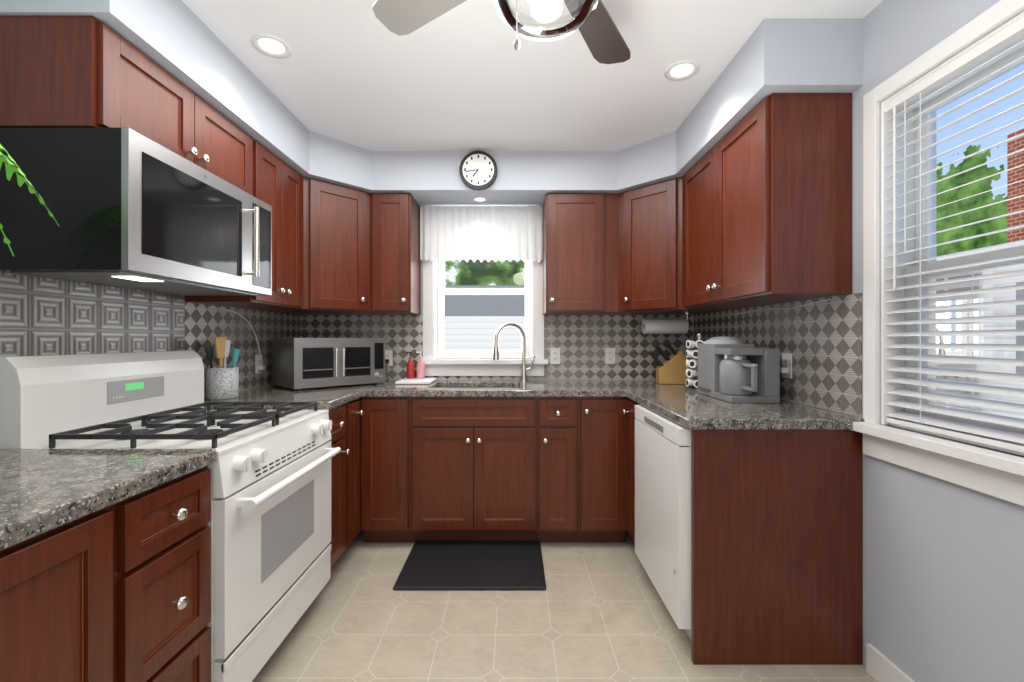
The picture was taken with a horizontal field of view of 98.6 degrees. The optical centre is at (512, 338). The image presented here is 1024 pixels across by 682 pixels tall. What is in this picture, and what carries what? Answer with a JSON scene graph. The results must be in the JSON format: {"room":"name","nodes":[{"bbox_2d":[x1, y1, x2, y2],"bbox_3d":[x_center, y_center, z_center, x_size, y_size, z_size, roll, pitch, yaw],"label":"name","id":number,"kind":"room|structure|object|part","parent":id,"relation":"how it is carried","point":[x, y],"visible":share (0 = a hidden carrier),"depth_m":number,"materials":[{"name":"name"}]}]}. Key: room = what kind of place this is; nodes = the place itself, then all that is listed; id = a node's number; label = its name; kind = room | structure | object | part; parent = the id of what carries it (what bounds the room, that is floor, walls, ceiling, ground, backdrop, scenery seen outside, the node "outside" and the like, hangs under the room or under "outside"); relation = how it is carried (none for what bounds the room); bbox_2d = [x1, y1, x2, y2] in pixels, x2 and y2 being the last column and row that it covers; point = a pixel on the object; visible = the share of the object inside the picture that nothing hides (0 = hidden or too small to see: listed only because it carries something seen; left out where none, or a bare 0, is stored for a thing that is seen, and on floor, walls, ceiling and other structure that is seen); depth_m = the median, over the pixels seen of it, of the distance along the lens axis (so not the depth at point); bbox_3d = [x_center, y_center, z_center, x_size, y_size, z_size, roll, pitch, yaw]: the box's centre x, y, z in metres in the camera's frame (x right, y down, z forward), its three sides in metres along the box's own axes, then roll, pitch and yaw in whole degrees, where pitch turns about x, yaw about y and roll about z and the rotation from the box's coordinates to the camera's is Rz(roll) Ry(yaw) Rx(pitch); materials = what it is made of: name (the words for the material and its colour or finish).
{"room":"kitchen","nodes":[
{"label":"kitchen","id":0,"kind":"room"},
{"bbox_2d":[0,271,296,390],"bbox_3d":[-1.600,0.010,0.915,0.160,2.380,4.750,0,0,0],"label":"wall","id":1,"kind":"structure","parent":0,"point":[0,271],"depth_m":1.80,"materials":[{"name":"grey tile"}]},
{"bbox_2d":[0,16,211,172],"bbox_3d":[-1.356,-0.775,1.489,0.324,0.318,0.439,0,0,0],"label":"upper cabinet","id":2,"kind":"object","parent":1,"relation":"attached to","point":[56,71],"depth_m":1.27,"materials":[{"name":"brown wood"}]},
{"bbox_2d":[0,127,271,295],"bbox_3d":[-1.290,-0.403,1.650,0.455,0.418,0.756,0,0,0],"label":"microwave","id":3,"kind":"object","parent":2,"relation":"attached to","point":[128,207],"visible":1,"depth_m":1.29,"materials":[{"name":"black"}]},
{"bbox_2d":[185,144,275,307],"bbox_3d":[-1.356,-0.553,2.184,0.324,0.762,0.300,0,0,0],"label":"upper cabinet","id":4,"kind":"object","parent":1,"relation":"attached to","point":[267,158],"depth_m":2.16,"materials":[{"name":"brown wood"}]},
{"bbox_2d":[212,107,259,198],"bbox_3d":[-1.356,-0.775,1.812,0.324,0.318,0.439,0,0,0],"label":"upper cabinet","id":5,"kind":"object","parent":1,"relation":"attached to","point":[235,154],"depth_m":1.90,"materials":[{"name":"brown wood"}]},
{"bbox_2d":[244,156,311,311],"bbox_3d":[-1.323,-0.553,2.403,0.389,0.762,0.371,0,0,0],"label":"upper cabinet","id":6,"kind":"object","parent":1,"relation":"attached to","point":[293,190],"depth_m":2.41,"materials":[{"name":"brown wood"}]},
{"bbox_2d":[279,179,379,314],"bbox_3d":[-1.179,-0.553,2.789,0.678,0.762,0.678,0,0,0],"label":"upper cabinet","id":7,"kind":"object","parent":1,"relation":"attached to","point":[345,220],"depth_m":2.69,"materials":[{"name":"brown wood"}]},
{"bbox_2d":[421,260,422,314],"bbox_3d":[-0.105,0.010,3.210,2.790,2.380,0.160,0,0,0],"label":"wall","id":8,"kind":"structure","parent":0,"point":[421,260],"depth_m":3.13,"materials":[{"name":"grey paint"}]},
{"bbox_2d":[356,193,420,314],"bbox_3d":[-0.817,-0.553,2.933,0.324,0.762,0.389,0,0,0],"label":"upper cabinet","id":9,"kind":"object","parent":8,"relation":"attached to","point":[400,262],"depth_m":2.81,"materials":[{"name":"brown wood"}]},
{"bbox_2d":[0,272,861,416],"bbox_3d":[-0.115,0.045,2.050,2.809,0.488,2.160,0,0,0],"label":"tile backsplash","id":10,"kind":"structure","parent":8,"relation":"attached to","point":[821,342],"depth_m":2.04,"materials":[{"name":"grey tile"}]},
{"bbox_2d":[255,354,265,373],"bbox_3d":[-1.498,0.150,2.620,0.034,0.114,0.070,0,0,0],"label":"electrical outlet","id":11,"kind":"object","parent":10,"relation":"attached to","point":[259,368],"visible":0.98,"depth_m":2.61,"materials":[{"name":"white plastic"}]},
{"bbox_2d":[385,350,392,365],"bbox_3d":[-0.890,0.135,3.108,0.070,0.114,0.034,0,0,0],"label":"electrical outlet","id":12,"kind":"object","parent":10,"relation":"attached to","point":[389,357],"visible":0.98,"depth_m":3.12,"materials":[{"name":"white plastic"}]},
{"bbox_2d":[550,348,559,363],"bbox_3d":[0.300,0.120,3.121,0.070,0.114,0.008,0,0,0],"label":"electrical outlet","id":13,"kind":"object","parent":10,"relation":"attached to","point":[554,355],"visible":1,"depth_m":3.12,"materials":[{"name":"white plastic"}]},
{"bbox_2d":[605,348,614,363],"bbox_3d":[0.690,0.120,3.121,0.070,0.114,0.008,0,0,0],"label":"electrical outlet","id":14,"kind":"object","parent":10,"relation":"attached to","point":[609,355],"visible":1,"depth_m":3.12,"materials":[{"name":"white plastic"}]},
{"bbox_2d":[780,353,791,378],"bbox_3d":[1.268,0.125,2.060,0.034,0.114,0.070,0,0,0],"label":"electrical outlet","id":15,"kind":"object","parent":10,"relation":"attached to","point":[786,369],"visible":1,"depth_m":2.05,"materials":[{"name":"white plastic"}]},
{"bbox_2d":[418,207,547,375],"bbox_3d":[-0.210,-0.361,3.180,0.910,1.247,0.220,0,0,0],"label":"window","id":16,"kind":"structure","parent":8,"relation":"in","point":[435,365],"depth_m":3.11,"materials":[{"name":"white wood"}]},
{"bbox_2d":[420,206,541,262],"bbox_3d":[-0.223,-0.731,3.074,0.851,0.395,0.057,0,0,0],"label":"valance curtain","id":17,"kind":"object","parent":16,"relation":"attached to","point":[482,233],"visible":0.98,"depth_m":3.07,"materials":[{"name":"fabric"}]},
{"bbox_3d":[-0.210,-0.383,3.237,0.682,1.027,0.065,0,0,0],"label":"window back sash","id":18,"kind":"part","parent":16,"relation":"part of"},
{"bbox_2d":[543,193,607,314],"bbox_3d":[0.400,-0.553,2.966,0.380,0.762,0.324,0,0,0],"label":"upper cabinet","id":19,"kind":"object","parent":8,"relation":"attached to","point":[575,225],"depth_m":2.81,"materials":[{"name":"brown wood"}]},
{"bbox_2d":[0,0,862,206],"bbox_3d":[-0.115,-1.058,2.195,2.810,0.244,1.870,0,0,0],"label":"soffit","id":20,"kind":"structure","parent":0,"point":[182,42],"depth_m":1.98,"materials":[{"name":"grey paint"}]},
{"bbox_2d":[459,151,497,190],"bbox_3d":[-0.215,-1.050,2.746,0.236,0.236,0.037,0,0,0],"label":"clock","id":21,"kind":"object","parent":20,"relation":"attached to","point":[478,171],"visible":1,"depth_m":2.73,"materials":[{"name":"black"}]},
{"bbox_2d":[473,196,487,201],"bbox_3d":[-0.220,-0.933,2.940,0.100,0.006,0.100,0,0,0],"label":"recessed light","id":22,"kind":"object","parent":20,"relation":"in","point":[480,199],"visible":0.94,"depth_m":2.94,"materials":[{"name":"white"}]},
{"bbox_2d":[182,0,882,150],"bbox_3d":[-0.115,-1.240,0.915,3.130,0.120,4.750,0,0,0],"label":"ceiling","id":23,"kind":"structure","parent":0,"point":[465,76],"depth_m":1.92,"materials":[{"name":"white paint"}]},
{"bbox_2d":[0,143,58,255],"bbox_3d":[-1.327,-0.655,0.820,0.633,1.048,0.731,0,0,0],"label":"hanging plant","id":24,"kind":"object","parent":23,"relation":"hanging from","point":[11,170],"visible":1,"depth_m":1.07,"materials":[{"name":"green plant"}]},
{"bbox_2d":[251,33,291,58],"bbox_3d":[-0.970,-1.177,1.770,0.144,0.006,0.144,0,0,0],"label":"recessed light","id":25,"kind":"object","parent":23,"relation":"in","point":[273,46],"visible":1,"depth_m":1.76,"materials":[{"name":"white"}]},
{"bbox_2d":[372,0,629,63],"bbox_3d":[0.079,-0.948,1.118,0.909,0.464,0.922,0,0,-14],"label":"ceiling fan","id":26,"kind":"object","parent":23,"relation":"hanging from","point":[592,21],"visible":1,"depth_m":1.37,"materials":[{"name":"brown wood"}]},
{"bbox_2d":[664,60,698,80],"bbox_3d":[0.740,-1.177,1.930,0.144,0.006,0.144,0,0,0],"label":"recessed light","id":27,"kind":"object","parent":23,"relation":"in","point":[681,70],"visible":1,"depth_m":1.93,"materials":[{"name":"white"}]},
{"bbox_2d":[252,531,876,681],"bbox_3d":[-0.115,1.260,0.915,3.130,0.120,4.750,0,0,0],"label":"floor","id":28,"kind":"structure","parent":0,"point":[596,612],"depth_m":1.80,"materials":[{"name":"tile"}]},
{"bbox_2d":[0,497,131,681],"bbox_3d":[-1.190,0.778,0.706,0.657,0.845,0.513,0,0,0],"label":"base cabinet","id":29,"kind":"object","parent":28,"relation":"on","point":[120,591],"depth_m":0.87,"materials":[{"name":"brown wood"}]},
{"bbox_2d":[0,449,215,550],"bbox_3d":[-1.185,0.335,0.854,0.666,0.039,0.828,0,0,0],"label":"countertop","id":30,"kind":"structure","parent":29,"relation":"on","point":[43,491],"depth_m":1.00,"materials":[{"name":"stone"}]},
{"bbox_2d":[0,350,340,681],"bbox_3d":[-1.141,0.626,1.650,0.735,1.148,0.756,0,0,0],"label":"range","id":31,"kind":"object","parent":28,"relation":"on","point":[269,524],"visible":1,"depth_m":1.48,"materials":[{"name":"white metal"}]},
{"bbox_2d":[132,466,210,681],"bbox_3d":[-1.190,0.778,1.080,0.657,0.845,0.376,0,0,0],"label":"base cabinet","id":32,"kind":"object","parent":28,"relation":"on","point":[171,536],"depth_m":1.12,"materials":[{"name":"brown wood"}]},
{"bbox_2d":[328,404,343,568],"bbox_3d":[-1.190,0.765,2.194,0.657,0.870,0.325,0,0,0],"label":"base cabinet","id":33,"kind":"object","parent":28,"relation":"on","point":[336,414],"depth_m":2.17,"materials":[{"name":"brown wood"}]},
{"bbox_2d":[344,397,371,550],"bbox_3d":[-1.163,0.765,2.367,0.709,0.870,0.305,0,0,0],"label":"base cabinet","id":34,"kind":"object","parent":28,"relation":"on","point":[357,412],"depth_m":2.44,"materials":[{"name":"brown wood"}]},
{"bbox_2d":[204,388,363,409],"bbox_3d":[-1.182,0.309,2.256,0.672,0.039,0.448,0,0,0],"label":"countertop","id":35,"kind":"structure","parent":34,"relation":"on","point":[326,398],"depth_m":2.22,"materials":[{"name":"stone"}]},
{"bbox_2d":[205,336,239,399],"bbox_3d":[-1.425,0.137,2.152,0.140,0.304,0.171,0,0,0],"label":"utensil crock","id":36,"kind":"object","parent":35,"relation":"on","point":[221,383],"visible":1,"depth_m":2.11,"materials":[{"name":"grey stone"}]},
{"bbox_2d":[372,387,443,541],"bbox_3d":[-0.696,0.765,2.814,0.366,0.870,0.627,0,0,0],"label":"base cabinet","id":37,"kind":"object","parent":28,"relation":"on","point":[408,432],"depth_m":2.51,"materials":[{"name":"brown wood"}]},
{"bbox_2d":[393,541,545,589],"bbox_3d":[-0.207,1.192,2.341,0.735,0.015,0.493,0,0,0],"label":"anti-fatigue mat","id":38,"kind":"object","parent":28,"relation":"on","point":[473,565],"visible":1,"depth_m":2.29,"materials":[{"name":"black rubber"}]},
{"bbox_2d":[520,397,563,541],"bbox_3d":[0.256,0.765,2.814,0.377,0.870,0.627,0,0,0],"label":"base cabinet","id":39,"kind":"object","parent":28,"relation":"on","point":[541,418],"depth_m":2.51,"materials":[{"name":"brown wood"}]},
{"bbox_2d":[564,397,615,541],"bbox_3d":[0.484,0.765,2.788,0.363,0.870,0.679,0,0,0],"label":"base cabinet","id":40,"kind":"object","parent":28,"relation":"on","point":[589,422],"depth_m":2.51,"materials":[{"name":"brown wood"}]},
{"bbox_2d":[635,405,690,640],"bbox_3d":[0.938,0.767,1.943,0.640,0.866,0.596,0,0,0],"label":"dishwasher","id":41,"kind":"object","parent":28,"relation":"on","point":[663,498],"visible":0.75,"depth_m":1.79,"materials":[{"name":"white metal"}]},
{"bbox_2d":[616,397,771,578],"bbox_3d":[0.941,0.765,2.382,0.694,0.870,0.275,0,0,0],"label":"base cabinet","id":42,"kind":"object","parent":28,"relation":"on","point":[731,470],"depth_m":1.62,"materials":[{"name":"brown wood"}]},
{"bbox_2d":[260,380,686,396],"bbox_3d":[-0.115,0.309,2.807,2.806,0.039,0.642,0,0,0],"label":"countertop","id":43,"kind":"structure","parent":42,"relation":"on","point":[530,388],"depth_m":2.58,"materials":[{"name":"stone"}]},
{"bbox_2d":[271,338,384,389],"bbox_3d":[-1.142,0.142,2.752,0.436,0.295,0.550,0,0,45],"label":"toaster oven","id":44,"kind":"object","parent":43,"relation":"on","point":[299,363],"visible":1,"depth_m":2.58,"materials":[{"name":"silver metal"}]},
{"bbox_2d":[395,378,436,383],"bbox_3d":[-0.640,0.280,2.945,0.220,0.018,0.290,0,0,0],"label":"soap tray","id":45,"kind":"object","parent":43,"relation":"on","point":[418,381],"visible":0.94,"depth_m":2.81,"materials":[{"name":"white"}]},
{"bbox_2d":[406,352,414,378],"bbox_3d":[-0.706,0.179,3.030,0.058,0.183,0.056,0,0,0],"label":"soap bottle","id":46,"kind":"object","parent":45,"relation":"on","point":[410,369],"visible":1,"depth_m":3.01,"materials":[{"name":"red plastic"}]},
{"bbox_2d":[416,352,424,378],"bbox_3d":[-0.636,0.179,3.030,0.058,0.183,0.056,0,0,0],"label":"soap bottle","id":47,"kind":"object","parent":45,"relation":"on","point":[420,369],"visible":1,"depth_m":3.01,"materials":[{"name":"pink plastic"}]},
{"bbox_2d":[493,322,535,380],"bbox_3d":[0.010,0.088,3.003,0.293,0.403,0.145,0,0,0],"label":"faucet","id":48,"kind":"object","parent":43,"relation":"on","point":[524,369],"visible":1,"depth_m":3.02,"materials":[{"name":"silver metal"}]},
{"bbox_2d":[648,343,690,383],"bbox_3d":[1.014,0.158,2.872,0.250,0.263,0.110,0,0,7],"label":"knife block","id":49,"kind":"object","parent":43,"relation":"on","point":[671,369],"visible":0.98,"depth_m":2.82,"materials":[{"name":"brown wood"}]},
{"bbox_2d":[624,388,864,429],"bbox_3d":[0.960,0.309,2.036,0.657,0.039,0.888,0,0,0],"label":"countertop","id":50,"kind":"structure","parent":42,"relation":"on","point":[693,410],"depth_m":1.74,"materials":[{"name":"stone"}]},
{"bbox_2d":[208,299,829,381],"bbox_3d":[-0.075,0.064,2.459,2.852,0.448,1.020,0,0,8],"label":"wires","id":51,"kind":"object","parent":50,"relation":"on","point":[386,362],"visible":0.98,"depth_m":2.29,"materials":[{"name":"white"}]},
{"bbox_2d":[685,333,704,390],"bbox_3d":[1.060,0.127,2.500,0.150,0.324,0.150,0,0,0],"label":"carousel","id":52,"kind":"object","parent":50,"relation":"on","point":[691,384],"visible":0.44,"depth_m":2.48,"materials":[{"name":"silver metal"}]},
{"bbox_2d":[697,336,779,402],"bbox_3d":[1.120,0.138,2.132,0.290,0.303,0.455,0,0,0],"label":"coffee maker","id":53,"kind":"object","parent":50,"relation":"on","point":[733,370],"visible":1,"depth_m":2.02,"materials":[{"name":"grey plastic"}]},
{"bbox_2d":[696,0,1023,681],"bbox_3d":[1.370,0.010,0.915,0.160,2.380,4.750,0,0,0],"label":"wall","id":54,"kind":"structure","parent":0,"point":[942,580],"depth_m":1.37,"materials":[{"name":"grey paint"}]},
{"bbox_2d":[608,179,710,314],"bbox_3d":[0.983,-0.553,2.789,0.610,0.762,0.678,0,0,0],"label":"upper cabinet","id":55,"kind":"object","parent":54,"relation":"attached to","point":[639,219],"depth_m":2.70,"materials":[{"name":"brown wood"}]},
{"bbox_2d":[639,313,689,333],"bbox_3d":[1.010,-0.103,2.930,0.340,0.136,0.100,0,0,0],"label":"paper towel holder","id":56,"kind":"object","parent":55,"relation":"attached to","point":[664,326],"visible":1,"depth_m":2.89,"materials":[{"name":"silver metal"}]},
{"bbox_2d":[672,141,740,311],"bbox_3d":[1.093,-0.553,2.312,0.389,0.762,0.553,0,0,0],"label":"upper cabinet","id":57,"kind":"object","parent":54,"relation":"attached to","point":[695,194],"depth_m":2.33,"materials":[{"name":"brown wood"}]},
{"bbox_2d":[712,93,851,307],"bbox_3d":[1.126,-0.553,1.911,0.324,0.762,0.482,0,0,0],"label":"upper cabinet","id":58,"kind":"object","parent":54,"relation":"attached to","point":[752,208],"depth_m":1.67,"materials":[{"name":"brown wood"}]},
{"bbox_2d":[866,643,914,681],"bbox_3d":[1.283,1.150,0.145,0.014,0.100,2.890,0,0,0],"label":"baseboard","id":59,"kind":"structure","parent":54,"relation":"attached to","point":[880,667],"depth_m":1.51,"materials":[{"name":"white wood"}]},
{"bbox_2d":[852,0,1023,505],"bbox_3d":[1.340,-0.234,1.048,0.220,1.302,1.155,0,0,0],"label":"window","id":60,"kind":"structure","parent":54,"relation":"in","point":[996,473],"depth_m":1.47,"materials":[{"name":"white wood"}]},
{"bbox_2d":[884,16,1023,452],"bbox_3d":[1.317,-0.269,1.048,0.056,1.118,0.987,0,0,0],"label":"window blinds","id":61,"kind":"object","parent":60,"relation":"attached to","point":[1006,38],"visible":1,"depth_m":1.30,"materials":[{"name":"white plastic"}]},
{"bbox_3d":[1.397,-0.265,1.048,0.065,1.102,0.967,0,0,0],"label":"window right sash","id":62,"kind":"part","parent":60,"relation":"part of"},
{"label":"outside","id":63,"kind":"structure","parent":0,"visible":0},
{"bbox_2d":[444,259,524,350],"bbox_3d":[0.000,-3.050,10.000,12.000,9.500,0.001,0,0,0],"label":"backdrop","id":64,"kind":"structure","parent":63,"point":[481,322],"depth_m":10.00,"materials":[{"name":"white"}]},
{"bbox_2d":[936,64,1023,418],"bbox_3d":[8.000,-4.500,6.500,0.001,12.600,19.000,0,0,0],"label":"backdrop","id":65,"kind":"structure","parent":63,"point":[1011,205],"depth_m":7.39,"materials":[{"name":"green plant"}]}
]}

